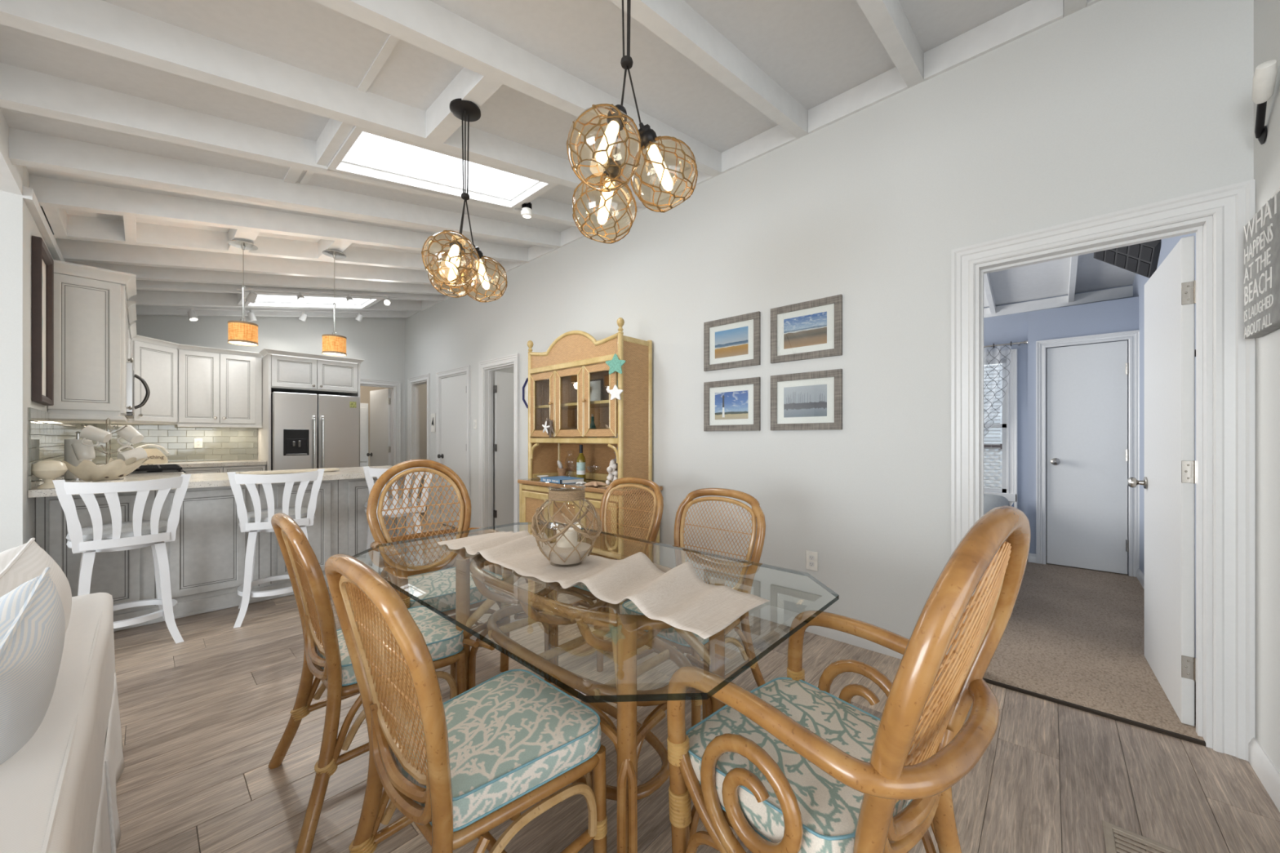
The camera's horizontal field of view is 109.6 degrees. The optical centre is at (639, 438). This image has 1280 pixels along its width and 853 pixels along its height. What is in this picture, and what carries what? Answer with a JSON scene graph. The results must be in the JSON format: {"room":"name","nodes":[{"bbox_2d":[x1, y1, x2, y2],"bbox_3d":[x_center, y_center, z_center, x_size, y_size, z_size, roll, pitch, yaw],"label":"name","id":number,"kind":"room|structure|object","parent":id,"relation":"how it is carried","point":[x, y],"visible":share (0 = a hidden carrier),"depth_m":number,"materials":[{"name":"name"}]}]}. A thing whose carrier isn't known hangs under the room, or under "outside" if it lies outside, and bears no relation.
{"room":"dining room","nodes":[
{"label":"dining room","id":0,"kind":"room"},
{"bbox_2d":[0,165,61,552],"bbox_3d":[-4.570,-0.175,3.506,3.640,2.750,0.120,0,0,42],"label":"wall","id":1,"kind":"structure","parent":0,"point":[18,226],"depth_m":2.31,"materials":[{"name":"paint"}]},
{"bbox_2d":[0,108,22,195],"bbox_3d":[-0.515,-1.385,-0.180,7.320,0.270,0.120,0,0,42],"label":"trim","id":2,"kind":"structure","parent":1,"relation":"attached to","point":[11,175],"depth_m":2.14,"materials":[{"name":"paint"}]},
{"bbox_2d":[31,235,53,405],"bbox_3d":[-3.547,-0.665,2.684,0.490,0.920,0.034,0,0,42],"label":"picture frame","id":3,"kind":"object","parent":1,"relation":"attached to","point":[42,264],"visible":1,"depth_m":2.53,"materials":[{"name":"brown wood"}]},
{"bbox_2d":[22,186,71,275],"bbox_3d":[-4.519,-1.270,3.562,3.640,0.060,0.030,0,0,42],"label":"trim","id":4,"kind":"structure","parent":1,"relation":"attached to","point":[29,197],"depth_m":2.62,"materials":[{"name":"paint"}]},
{"bbox_2d":[27,407,86,489],"bbox_3d":[-4.578,0.057,3.602,3.480,0.445,0.008,0,0,42],"label":"backsplash","id":5,"kind":"structure","parent":1,"relation":"attached to","point":[46,435],"depth_m":2.77,"materials":[{"name":"white tile"}]},
{"bbox_2d":[47,259,136,422],"bbox_3d":[-3.877,-0.635,3.217,0.595,1.020,0.380,0,0,42],"label":"upper cabinet","id":6,"kind":"object","parent":1,"relation":"attached to","point":[90,315],"visible":0.93,"depth_m":3.04,"materials":[{"name":"wood"}]},
{"bbox_2d":[126,300,136,362],"bbox_3d":[-4.383,-0.843,3.674,0.760,0.465,0.375,0,0,42],"label":"upper cabinet","id":7,"kind":"object","parent":1,"relation":"attached to","point":[131,308],"visible":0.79,"depth_m":3.76,"materials":[{"name":"wood"}]},
{"bbox_2d":[124,362,150,418],"bbox_3d":[-4.356,-0.388,3.704,0.750,0.425,0.455,0,0,42],"label":"microwave","id":8,"kind":"object","parent":7,"relation":"attached to","point":[131,375],"visible":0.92,"depth_m":3.55,"materials":[{"name":"silver metal"}]},
{"bbox_2d":[94,315,426,511],"bbox_3d":[-4.100,-0.450,6.810,0.110,3.300,5.640,0,0,42],"label":"wall","id":9,"kind":"structure","parent":0,"point":[379,341],"depth_m":6.28,"materials":[{"name":"paint"}]},
{"bbox_2d":[82,334,179,424],"bbox_3d":[-5.381,-0.603,4.799,0.696,0.895,0.696,0,0,42],"label":"upper cabinet","id":10,"kind":"object","parent":9,"relation":"attached to","point":[154,360],"visible":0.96,"depth_m":4.79,"materials":[{"name":"wood"}]},
{"bbox_2d":[86,423,257,463],"bbox_3d":[-5.397,0.057,5.294,0.010,0.444,1.400,0,0,42],"label":"backsplash","id":11,"kind":"structure","parent":9,"relation":"attached to","point":[218,443],"depth_m":5.35,"materials":[{"name":"tile"}]},
{"bbox_2d":[177,343,262,427],"bbox_3d":[-5.034,-0.588,5.414,0.382,0.925,0.733,0,0,42],"label":"upper cabinet","id":12,"kind":"object","parent":9,"relation":"attached to","point":[221,388],"visible":0.98,"depth_m":5.28,"materials":[{"name":"wood"}]},
{"bbox_2d":[360,377,400,466],"bbox_3d":[-4.069,0.158,6.829,0.138,2.085,0.800,0,0,42],"label":"door frame","id":13,"kind":"structure","parent":9,"relation":"in","point":[395,386],"depth_m":7.04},
{"bbox_2d":[366,388,391,466],"bbox_3d":[-4.201,0.206,7.235,0.633,1.963,0.105,0,0,35],"label":"laundry door","id":14,"kind":"structure","parent":13,"relation":"attached to","point":[380,454],"depth_m":7.21,"materials":[{"name":"white wood"}]},
{"bbox_2d":[360,386,390,466],"bbox_3d":[-5.303,-0.250,8.066,0.100,2.900,2.000,0,0,42],"label":"wall","id":15,"kind":"structure","parent":0,"point":[364,390],"depth_m":8.32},
{"bbox_2d":[0,0,1135,318],"bbox_3d":[0.381,-1.697,3.526,11.180,0.808,6.810,0,0,42],"label":"ceiling","id":16,"kind":"structure","parent":0,"point":[150,137],"depth_m":2.29,"materials":[{"name":"paint"}]},
{"bbox_2d":[227,239,257,346],"bbox_3d":[-2.963,-1.085,3.370,0.172,0.763,0.172,0,0,42],"label":"pendant light","id":17,"kind":"object","parent":16,"relation":"hanging from","point":[242,332],"visible":1,"depth_m":3.33,"materials":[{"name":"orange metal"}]},
{"bbox_2d":[176,306,369,321],"bbox_3d":[-4.400,-1.532,5.596,0.104,0.470,1.880,0,0,42],"label":"track light","id":18,"kind":"object","parent":16,"relation":"attached to","point":[192,315],"visible":1,"depth_m":5.38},
{"bbox_2d":[244,293,380,309],"bbox_3d":[-3.905,-1.806,5.423,0.665,0.578,1.230,0,0,42],"label":"window","id":19,"kind":"structure","parent":16,"relation":"attached to","point":[262,300],"depth_m":5.59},
{"bbox_2d":[235,288,398,305],"bbox_3d":[-3.498,-1.567,5.033,0.122,0.399,1.500,0,0,42],"label":"track light","id":20,"kind":"object","parent":16,"relation":"attached to","point":[251,297],"visible":1,"depth_m":4.87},
{"bbox_2d":[321,248,346,355],"bbox_3d":[-2.573,-1.139,3.800,0.172,0.871,0.172,0,0,42],"label":"pendant light","id":21,"kind":"object","parent":16,"relation":"hanging from","point":[334,344],"visible":1,"depth_m":3.76,"materials":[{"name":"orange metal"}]},
{"bbox_2d":[327,125,555,208],"bbox_3d":[-1.162,-1.787,2.787,0.530,0.569,1.180,0,0,42],"label":"window","id":22,"kind":"structure","parent":16,"relation":"attached to","point":[365,153],"depth_m":2.86,"materials":[{"name":"glass"}]},
{"bbox_2d":[421,97,507,302],"bbox_3d":[-0.810,-1.113,2.132,0.389,0.909,0.553,0,0,-24],"label":"globe pendant","id":23,"kind":"object","parent":16,"relation":"hanging from","point":[468,111],"visible":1,"depth_m":2.15,"materials":[{"name":"beige glass"}]},
{"bbox_2d":[566,0,697,244],"bbox_3d":[-0.073,-1.132,1.519,0.420,0.872,0.480,0,0,42],"label":"globe pendant","id":24,"kind":"object","parent":16,"relation":"hanging from","point":[616,117],"visible":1,"depth_m":1.47,"materials":[{"name":"beige glass"}]},
{"bbox_2d":[603,155,621,178],"bbox_3d":[-0.093,-0.914,1.534,0.067,0.070,0.064,0,0,42],"label":"socket","id":25,"kind":"object","parent":24,"relation":"attached to","point":[614,171],"depth_m":1.51,"materials":[{"name":"black metal"}]},
{"bbox_2d":[606,104,626,130],"bbox_3d":[-0.072,-1.006,1.408,0.064,0.073,0.064,0,0,42],"label":"socket","id":26,"kind":"object","parent":24,"relation":"attached to","point":[617,122],"depth_m":1.39,"materials":[{"name":"black metal"}]},
{"bbox_2d":[636,122,657,148],"bbox_3d":[0.022,-0.995,1.490,0.063,0.069,0.068,0,0,42],"label":"socket","id":27,"kind":"object","parent":24,"relation":"attached to","point":[648,136],"depth_m":1.47,"materials":[{"name":"black metal"}]},
{"bbox_2d":[1093,239,1161,278],"bbox_3d":[3.615,-1.400,3.336,0.276,0.476,0.509,0,0,-17],"label":"ceiling fan","id":28,"kind":"object","parent":16,"relation":"attached to","point":[1141,259],"visible":0.5,"depth_m":3.28,"materials":[{"name":"black wicker"}]},
{"bbox_2d":[113,511,1279,852],"bbox_3d":[-2.051,1.240,2.203,12.800,0.080,9.900,0,0,42],"label":"floor","id":29,"kind":"structure","parent":0,"point":[204,717],"depth_m":1.66,"materials":[{"name":"wood"}]},
{"bbox_2d":[0,592,124,852],"bbox_3d":[-1.495,0.888,0.650,2.252,0.623,0.957,0,0,42],"label":"sofa","id":30,"kind":"object","parent":29,"relation":"on","point":[58,794],"visible":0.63,"depth_m":0.93,"materials":[{"name":"white fabric"}]},
{"bbox_2d":[0,567,65,764],"bbox_3d":[-1.351,0.600,0.893,0.270,0.553,0.599,0,0,-43],"label":"throw pillow","id":31,"kind":"object","parent":30,"relation":"on","point":[33,620],"visible":0.88,"depth_m":0.87,"materials":[{"name":"fabric"}]},
{"bbox_2d":[0,537,71,631],"bbox_3d":[-1.810,0.600,1.220,0.876,0.515,0.322,0,0,42],"label":"cushion","id":32,"kind":"object","parent":30,"relation":"on","point":[21,564],"visible":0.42,"depth_m":1.36,"materials":[{"name":"fabric"}]},
{"bbox_2d":[52,474,191,643],"bbox_3d":[-2.985,0.708,2.614,0.495,0.985,0.503,0,0,39],"label":"bar stool","id":33,"kind":"object","parent":29,"relation":"on","point":[117,535],"visible":0.88,"depth_m":2.51,"materials":[{"name":"wood"}]},
{"bbox_2d":[66,520,167,541],"bbox_3d":[-3.002,0.531,2.629,0.424,0.062,0.424,0,0,39],"label":"seat cushion","id":34,"kind":"object","parent":33,"relation":"on","point":[148,531],"depth_m":2.51,"materials":[{"name":"fabric"}]},
{"bbox_2d":[61,463,185,476],"bbox_3d":[-4.279,0.722,3.781,0.750,0.955,0.673,0,0,42],"label":"gas range","id":35,"kind":"object","parent":29,"relation":"on","point":[149,468],"visible":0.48,"depth_m":3.74,"materials":[{"name":"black metal"}]},
{"bbox_2d":[61,469,185,476],"bbox_3d":[-4.283,0.286,3.777,0.748,0.017,0.645,0,0,42],"label":"cooktop","id":36,"kind":"object","parent":35,"relation":"in","point":[148,471],"depth_m":3.69,"materials":[{"name":"black metal"}]},
{"bbox_2d":[35,475,411,631],"bbox_3d":[-2.999,0.760,3.553,0.641,0.877,2.058,0,0,42],"label":"breakfast bar","id":37,"kind":"object","parent":29,"relation":"on","point":[206,557],"visible":0.45,"depth_m":3.10,"materials":[{"name":"wood"}]},
{"bbox_2d":[27,466,405,497],"bbox_3d":[-3.047,0.300,3.624,1.275,0.040,2.098,0,0,42],"label":"countertop","id":38,"kind":"structure","parent":37,"relation":"on","point":[214,479],"depth_m":3.23,"materials":[{"name":"stone"}]},
{"bbox_2d":[31,460,67,488],"bbox_3d":[-3.294,0.202,2.516,0.129,0.155,0.130,0,0,42],"label":"pedestal bowl","id":39,"kind":"object","parent":38,"relation":"on","point":[48,471],"visible":0.89,"depth_m":2.49,"materials":[{"name":"beige ceramic"}]},
{"bbox_2d":[60,431,92,479],"bbox_3d":[-3.827,0.117,3.075,0.150,0.325,0.150,0,0,42],"label":"paper towel","id":40,"kind":"object","parent":38,"relation":"on","point":[69,456],"visible":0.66,"depth_m":3.02,"materials":[{"name":"white paper"}]},
{"bbox_2d":[62,457,149,481],"bbox_3d":[-3.245,0.195,2.800,0.271,0.138,0.390,0,0,-19],"label":"shell bowl","id":41,"kind":"object","parent":38,"relation":"on","point":[86,470],"visible":1,"depth_m":2.70,"materials":[{"name":"beige ceramic"}]},
{"bbox_2d":[81,417,133,479],"bbox_3d":[-3.570,0.070,3.030,0.226,0.418,0.221,0,0,42],"label":"mug tree","id":42,"kind":"object","parent":38,"relation":"on","point":[114,426],"visible":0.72,"depth_m":3.03,"materials":[{"name":"silver metal"}]},
{"bbox_2d":[71,441,95,461],"bbox_3d":[-3.643,0.086,2.949,0.123,0.127,0.090,0,0,-15],"label":"mug","id":43,"kind":"object","parent":42,"relation":"hanging from","point":[82,452],"visible":1,"depth_m":2.92,"materials":[{"name":"white ceramic"}]},
{"bbox_2d":[80,425,111,446],"bbox_3d":[-3.560,-0.015,2.956,0.132,0.137,0.090,0,0,-23],"label":"mug","id":44,"kind":"object","parent":42,"relation":"hanging from","point":[91,433],"visible":1,"depth_m":2.93,"materials":[{"name":"white ceramic"}]},
{"bbox_2d":[115,425,143,445],"bbox_3d":[-3.486,-0.018,3.091,0.135,0.143,0.089,0,0,0],"label":"mug","id":45,"kind":"object","parent":42,"relation":"hanging from","point":[129,433],"visible":1,"depth_m":3.06,"materials":[{"name":"white ceramic"}]},
{"bbox_2d":[239,467,339,474],"bbox_3d":[-2.776,0.268,3.606,0.180,0.022,0.640,0,0,39],"label":"serving board","id":46,"kind":"object","parent":38,"relation":"on","point":[326,469],"visible":0.73,"depth_m":3.53,"materials":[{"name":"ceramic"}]},
{"bbox_2d":[182,465,266,474],"bbox_3d":[-4.944,0.760,5.317,0.647,0.877,0.755,0,0,42],"label":"base cabinet","id":47,"kind":"object","parent":29,"relation":"on","point":[245,468],"visible":0.06,"depth_m":5.13,"materials":[{"name":"wood"}]},
{"bbox_2d":[226,468,324,628],"bbox_3d":[-2.518,0.708,3.143,0.503,0.985,0.495,0,0,-39],"label":"bar stool","id":48,"kind":"object","parent":29,"relation":"on","point":[259,520],"visible":0.73,"depth_m":2.96,"materials":[{"name":"wood"}]},
{"bbox_2d":[257,348,364,471],"bbox_3d":[-4.318,0.074,5.913,0.770,2.249,1.040,0,0,42],"label":"tall cabinet","id":49,"kind":"object","parent":29,"relation":"on","point":[280,373],"visible":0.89,"depth_m":5.61,"materials":[{"name":"wood"}]},
{"bbox_2d":[271,391,359,470],"bbox_3d":[-4.269,0.327,5.868,0.848,1.744,0.896,0,0,42],"label":"fridge","id":50,"kind":"object","parent":29,"relation":"on","point":[308,430],"visible":0.62,"depth_m":5.57,"materials":[{"name":"silver metal"}]},
{"bbox_2d":[360,403,368,466],"bbox_3d":[-5.196,0.299,7.678,0.560,1.799,0.870,0,0,42],"label":"laundry cabinet","id":51,"kind":"object","parent":29,"relation":"on","point":[363,406],"visible":0.17,"depth_m":7.76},
{"bbox_2d":[268,512,466,852],"bbox_3d":[-0.985,0.728,1.654,0.547,0.960,0.550,0,0,44],"label":"chair","id":52,"kind":"object","parent":29,"relation":"on","point":[326,657],"visible":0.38,"depth_m":1.48,"materials":[{"name":"wicker"}]},
{"bbox_2d":[315,607,463,684],"bbox_3d":[-0.941,0.761,1.700,0.423,0.082,0.422,0,0,44],"label":"seat cushion","id":53,"kind":"object","parent":52,"relation":"on","point":[444,642],"depth_m":1.65,"materials":[{"name":"fabric"}]},
{"bbox_2d":[363,466,432,573],"bbox_3d":[-2.010,0.708,3.702,0.503,0.985,0.495,0,0,-39],"label":"bar stool","id":54,"kind":"object","parent":29,"relation":"on","point":[369,473],"visible":0.43,"depth_m":3.61,"materials":[{"name":"wood"}]},
{"bbox_2d":[366,458,511,711],"bbox_3d":[-1.054,0.664,2.353,0.572,1.089,0.621,0,0,-45],"label":"armchair","id":55,"kind":"object","parent":29,"relation":"on","point":[434,584],"visible":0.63,"depth_m":2.39,"materials":[{"name":"wicker"}]},
{"bbox_2d":[408,568,502,611],"bbox_3d":[-0.983,0.754,2.282,0.486,0.093,0.417,0,0,-45],"label":"seat cushion","id":56,"kind":"object","parent":55,"relation":"on","point":[437,588],"depth_m":2.17,"materials":[{"name":"fabric"}]},
{"bbox_2d":[324,554,607,852],"bbox_3d":[-0.417,0.728,1.114,0.547,0.960,0.550,0,0,42],"label":"chair","id":57,"kind":"object","parent":29,"relation":"on","point":[469,763],"visible":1,"depth_m":1.04,"materials":[{"name":"wicker"}]},
{"bbox_2d":[391,671,600,828],"bbox_3d":[-0.374,0.761,1.162,0.423,0.082,0.422,0,0,42],"label":"seat cushion","id":58,"kind":"object","parent":57,"relation":"on","point":[515,738],"depth_m":1.08,"materials":[{"name":"fabric"}]},
{"bbox_2d":[517,317,662,604],"bbox_3d":[-0.481,0.146,3.841,1.350,2.106,0.493,0,0,42],"label":"hutch","id":59,"kind":"object","parent":29,"relation":"on","point":[560,376],"visible":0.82,"depth_m":3.67,"materials":[{"name":"wood"}]},
{"bbox_2d":[534,399,617,409],"bbox_3d":[-0.458,-0.287,3.926,1.164,0.025,0.294,0,0,42],"label":"shelf","id":60,"kind":"object","parent":59,"relation":"attached to","point":[603,404],"depth_m":3.98,"materials":[{"name":"brown wood"}]},
{"bbox_2d":[351,521,839,852],"bbox_3d":[-0.274,0.827,1.637,1.692,0.746,0.995,0,0,42],"label":"dining table","id":61,"kind":"object","parent":29,"relation":"on","point":[628,636],"visible":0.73,"depth_m":1.36,"materials":[{"name":"clear glass"}]},
{"bbox_2d":[437,530,769,639],"bbox_3d":[-0.260,0.423,1.594,1.392,0.059,0.341,0,0,42],"label":"table runner","id":62,"kind":"object","parent":61,"relation":"on","point":[677,597],"visible":0.88,"depth_m":1.35,"materials":[{"name":"fabric"}]},
{"bbox_2d":[530,486,601,567],"bbox_3d":[-0.264,0.311,1.620,0.257,0.272,0.249,0,0,42],"label":"glass vase","id":63,"kind":"object","parent":62,"relation":"on","point":[566,550],"visible":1,"depth_m":1.57,"materials":[{"name":"clear glass"}]},
{"bbox_2d":[556,527,577,547],"bbox_3d":[-0.263,0.358,1.621,0.074,0.067,0.074,0,0,42],"label":"candle","id":64,"kind":"object","parent":63,"relation":"on","point":[571,534],"depth_m":1.59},
{"bbox_2d":[557,477,663,671],"bbox_3d":[-0.195,0.728,2.649,0.547,0.960,0.550,0,0,41],"label":"chair","id":65,"kind":"object","parent":29,"relation":"on","point":[578,590],"visible":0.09,"depth_m":2.74,"materials":[{"name":"wicker"}]},
{"bbox_2d":[622,488,765,727],"bbox_3d":[0.235,0.728,2.042,0.547,0.960,0.550,0,0,42],"label":"chair","id":66,"kind":"object","parent":29,"relation":"on","point":[669,635],"visible":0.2,"depth_m":2.06,"materials":[{"name":"wicker"}]},
{"bbox_2d":[622,600,708,645],"bbox_3d":[0.192,0.761,1.995,0.423,0.082,0.422,0,0,42],"label":"seat cushion","id":67,"kind":"object","parent":66,"relation":"on","point":[669,635],"depth_m":1.79,"materials":[{"name":"fabric"}]},
{"bbox_2d":[666,505,1030,852],"bbox_3d":[0.452,0.664,1.006,0.572,1.089,0.621,0,0,-40],"label":"armchair","id":68,"kind":"object","parent":29,"relation":"on","point":[788,764],"visible":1,"depth_m":0.88,"materials":[{"name":"wicker"}]},
{"bbox_2d":[687,679,917,852],"bbox_3d":[0.388,0.754,1.083,0.486,0.093,0.417,0,0,-40],"label":"seat cushion","id":69,"kind":"object","parent":68,"relation":"on","point":[829,809],"depth_m":0.99,"materials":[{"name":"fabric"}]},
{"bbox_2d":[983,555,1204,741],"bbox_3d":[2.024,1.224,4.188,3.760,0.072,3.320,0,0,42],"label":"carpet","id":70,"kind":"object","parent":29,"relation":"on","point":[1074,635],"depth_m":2.57,"materials":[{"name":"carpet"}]},
{"bbox_2d":[983,493,1013,515],"bbox_3d":[2.477,0.868,4.272,1.624,0.604,2.054,0,0,42],"label":"bed","id":71,"kind":"object","parent":70,"relation":"on","point":[990,501],"visible":0.06,"depth_m":4.15,"materials":[{"name":"white fabric"}]},
{"bbox_2d":[982,678,1205,746],"bbox_3d":[1.947,1.196,2.002,0.721,0.016,0.022,0,0,42],"label":"trim","id":72,"kind":"structure","parent":29,"relation":"on","point":[1169,733],"depth_m":1.95,"materials":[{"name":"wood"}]},
{"bbox_2d":[1102,820,1181,852],"bbox_3d":[1.393,1.198,1.234,0.160,0.004,0.340,0,0,42],"label":"floor vent","id":73,"kind":"object","parent":29,"relation":"in","point":[1108,828],"visible":1,"depth_m":1.33,"materials":[{"name":"metal"}]},
{"bbox_2d":[404,0,1253,653],"bbox_3d":[-0.682,-0.500,4.452,8.120,3.400,0.110,0,0,42],"label":"wall","id":74,"kind":"structure","parent":0,"point":[1107,106],"depth_m":2.55,"materials":[{"name":"paint"}]},
{"bbox_2d":[407,373,430,521],"bbox_3d":[-3.278,0.135,6.800,0.770,2.130,0.138,0,0,42],"label":"door frame","id":75,"kind":"structure","parent":74,"relation":"in","point":[414,383],"depth_m":6.97,"materials":[{"name":"wood"}]},
{"bbox_2d":[435,364,470,527],"bbox_3d":[-2.466,0.140,6.061,0.946,2.120,0.138,0,0,42],"label":"door frame","id":76,"kind":"structure","parent":74,"relation":"in","point":[466,369],"depth_m":6.07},
{"bbox_2d":[437,373,466,528],"bbox_3d":[-2.501,0.181,6.014,0.768,2.013,0.105,0,0,42],"label":"closet door","id":77,"kind":"structure","parent":76,"relation":"attached to","point":[453,388],"depth_m":6.04,"materials":[{"name":"white wood"}]},
{"bbox_2d":[478,353,519,533],"bbox_3d":[-1.614,0.135,5.286,0.850,2.130,0.138,0,0,42],"label":"door frame","id":78,"kind":"structure","parent":74,"relation":"in","point":[486,368],"depth_m":5.48,"materials":[{"name":"wood"}]},
{"bbox_2d":[493,371,513,532],"bbox_3d":[-1.536,0.184,5.759,0.111,2.008,0.675,0,0,42],"label":"hall door","id":79,"kind":"structure","parent":78,"relation":"attached to","point":[504,381],"depth_m":5.61,"materials":[{"name":"white wood"}]},
{"bbox_2d":[703,311,760,371],"bbox_3d":[0.637,-0.667,3.162,0.440,0.355,0.022,0,0,42],"label":"picture frame","id":80,"kind":"object","parent":74,"relation":"attached to","point":[732,342],"visible":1,"depth_m":3.15,"materials":[{"name":"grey wood"}]},
{"bbox_2d":[715,326,747,358],"bbox_3d":[0.638,-0.667,3.163,0.266,0.191,0.001,0,0,42],"label":"photograph","id":81,"kind":"object","parent":80,"relation":"attached to","point":[731,342],"depth_m":3.16},
{"bbox_2d":[703,377,760,431],"bbox_3d":[0.637,-0.229,3.162,0.440,0.357,0.022,0,0,42],"label":"picture frame","id":82,"kind":"object","parent":74,"relation":"attached to","point":[731,405],"visible":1,"depth_m":3.15,"materials":[{"name":"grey wood"}]},
{"bbox_2d":[715,390,747,419],"bbox_3d":[0.638,-0.229,3.163,0.266,0.193,0.001,0,0,42],"label":"photograph","id":83,"kind":"object","parent":82,"relation":"attached to","point":[729,404],"depth_m":3.16},
{"bbox_2d":[770,293,842,363],"bbox_3d":[1.025,-0.667,2.809,0.446,0.355,0.022,0,0,42],"label":"picture frame","id":84,"kind":"object","parent":74,"relation":"attached to","point":[811,329],"visible":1,"depth_m":2.80,"materials":[{"name":"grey wood"}]},
{"bbox_2d":[783,311,826,349],"bbox_3d":[1.026,-0.667,2.811,0.272,0.191,0.001,0,0,42],"label":"photograph","id":85,"kind":"object","parent":84,"relation":"attached to","point":[806,330],"depth_m":2.81},
{"bbox_2d":[770,368,842,430],"bbox_3d":[1.025,-0.229,2.809,0.446,0.357,0.022,0,0,42],"label":"picture frame","id":86,"kind":"object","parent":74,"relation":"attached to","point":[812,400],"visible":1,"depth_m":2.80,"materials":[{"name":"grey wood"}]},
{"bbox_2d":[783,384,826,417],"bbox_3d":[1.026,-0.229,2.811,0.272,0.193,0.001,0,0,42],"label":"photograph","id":87,"kind":"object","parent":86,"relation":"attached to","point":[800,401],"depth_m":2.81},
{"bbox_2d":[748,604,947,659],"bbox_3d":[0.127,1.153,3.631,3.951,0.095,0.016,0,0,42],"label":"baseboard","id":88,"kind":"structure","parent":74,"relation":"attached to","point":[782,616],"depth_m":2.74,"materials":[{"name":"wood"}]},
{"bbox_2d":[951,178,1255,761],"bbox_3d":[1.970,0.122,2.027,0.931,2.155,0.138,0,0,42],"label":"door frame","id":89,"kind":"structure","parent":74,"relation":"in","point":[1225,361],"depth_m":1.75,"materials":[{"name":"wood"}]},
{"bbox_2d":[1127,235,1195,726],"bbox_3d":[2.513,0.176,2.155,0.174,2.023,0.772,0,0,40],"label":"bedroom door","id":90,"kind":"structure","parent":89,"relation":"attached to","point":[1168,482],"depth_m":2.00,"materials":[{"name":"white wood"}]},
{"bbox_2d":[1027,296,1138,575],"bbox_3d":[4.131,-0.005,4.245,0.720,2.410,0.400,0,0,42],"label":"wall","id":91,"kind":"structure","parent":0,"point":[1120,315],"depth_m":4.17,"materials":[{"name":"paint"}]},
{"bbox_2d":[983,284,1132,555],"bbox_3d":[3.166,-0.300,5.444,3.760,3.000,0.124,0,0,42],"label":"trim","id":92,"kind":"structure","parent":91,"relation":"in","point":[1003,329],"depth_m":4.69,"materials":[{"name":"paint"}]},
{"bbox_2d":[983,390,1016,502],"bbox_3d":[3.508,-0.087,5.113,1.180,1.505,0.094,0,0,42],"label":"window frame","id":93,"kind":"structure","parent":92,"relation":"attached to","point":[1011,497],"depth_m":4.79,"materials":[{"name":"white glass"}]},
{"bbox_2d":[983,340,1027,348],"bbox_3d":[3.459,-0.970,5.031,1.350,0.051,0.131,0,0,42],"label":"curtain rod","id":94,"kind":"object","parent":92,"relation":"attached to","point":[993,345],"visible":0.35,"depth_m":4.66,"materials":[{"name":"silver metal"}]},
{"bbox_2d":[983,345,1011,438],"bbox_3d":[3.466,-0.011,4.969,0.958,1.901,0.054,0,0,42],"label":"curtain","id":95,"kind":"object","parent":94,"relation":"hanging from","point":[997,361],"visible":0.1,"depth_m":4.74,"materials":[{"name":"fabric"}]},
{"bbox_2d":[1046,340,1128,574],"bbox_3d":[4.016,0.168,4.064,0.525,2.025,0.103,0,0,42],"label":"closet door","id":96,"kind":"structure","parent":91,"relation":"in","point":[1087,453],"depth_m":4.08,"materials":[{"name":"white wood"}]},
{"bbox_2d":[1035,329,1139,577],"bbox_3d":[4.014,0.140,4.065,0.670,2.120,0.024,0,0,42],"label":"door frame","id":97,"kind":"structure","parent":91,"relation":"in","point":[1133,336],"depth_m":3.92,"materials":[{"name":"wood"}]},
{"bbox_2d":[1132,0,1279,773],"bbox_3d":[3.140,-0.500,2.531,0.120,3.400,4.470,0,0,42],"label":"wall","id":98,"kind":"structure","parent":0,"point":[1266,12],"depth_m":1.58,"materials":[{"name":"paint"}]},
{"bbox_2d":[1243,187,1279,338],"bbox_3d":[2.054,-0.565,1.457,0.040,0.410,0.480,0,0,42],"label":"wall sign","id":99,"kind":"object","parent":98,"relation":"attached to","point":[1261,234],"visible":1,"depth_m":1.50,"materials":[{"name":"wood"}]},
{"bbox_2d":[1248,737,1279,812],"bbox_3d":[1.935,1.153,1.308,0.016,0.095,1.019,0,0,42],"label":"baseboard","id":100,"kind":"structure","parent":98,"relation":"attached to","point":[1265,770],"depth_m":1.55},
{"bbox_2d":[1251,59,1277,144],"bbox_3d":[2.121,-1.136,1.544,0.245,0.193,0.048,0,0,-42],"label":"wall sconce","id":101,"kind":"object","parent":98,"relation":"attached to","point":[1264,76],"visible":1,"depth_m":1.50,"materials":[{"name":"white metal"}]},
{"bbox_3d":[-5.133,0.760,4.506,1.458,0.877,0.598,0,0,42],"label":"base cabinet","id":102,"kind":"object","parent":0,"visible":0},
{"bbox_2d":[96,459,266,467],"bbox_3d":[-4.858,0.300,4.801,1.468,0.040,1.403,0,0,42],"label":"countertop","id":103,"kind":"structure","parent":102,"relation":"on","point":[252,462],"depth_m":5.17,"materials":[{"name":"stone"}]},
{"bbox_2d":[136,444,168,465],"bbox_3d":[-4.988,0.169,4.598,0.275,0.214,0.111,0,0,-33],"label":"box sign","id":104,"kind":"object","parent":103,"relation":"on","point":[155,455],"visible":0.59,"depth_m":4.61,"materials":[{"name":"beige wood"}]},
{"label":"outside","id":105,"kind":"structure","parent":0,"visible":0},
{"bbox_3d":[4.659,1.350,8.097,12.000,0.100,5.750,0,0,42],"label":"ground","id":106,"kind":"structure","parent":105,"visible":0},
{"bbox_2d":[983,404,1002,488],"bbox_3d":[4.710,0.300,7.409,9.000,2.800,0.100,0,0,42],"label":"window","id":107,"kind":"structure","parent":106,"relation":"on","point":[1000,414],"depth_m":6.77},
{"bbox_2d":[983,444,1002,488],"bbox_3d":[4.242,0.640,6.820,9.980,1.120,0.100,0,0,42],"label":"curtain","id":108,"kind":"object","parent":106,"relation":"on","point":[990,447],"visible":0.02,"depth_m":6.23,"materials":[{"name":"white fabric"}]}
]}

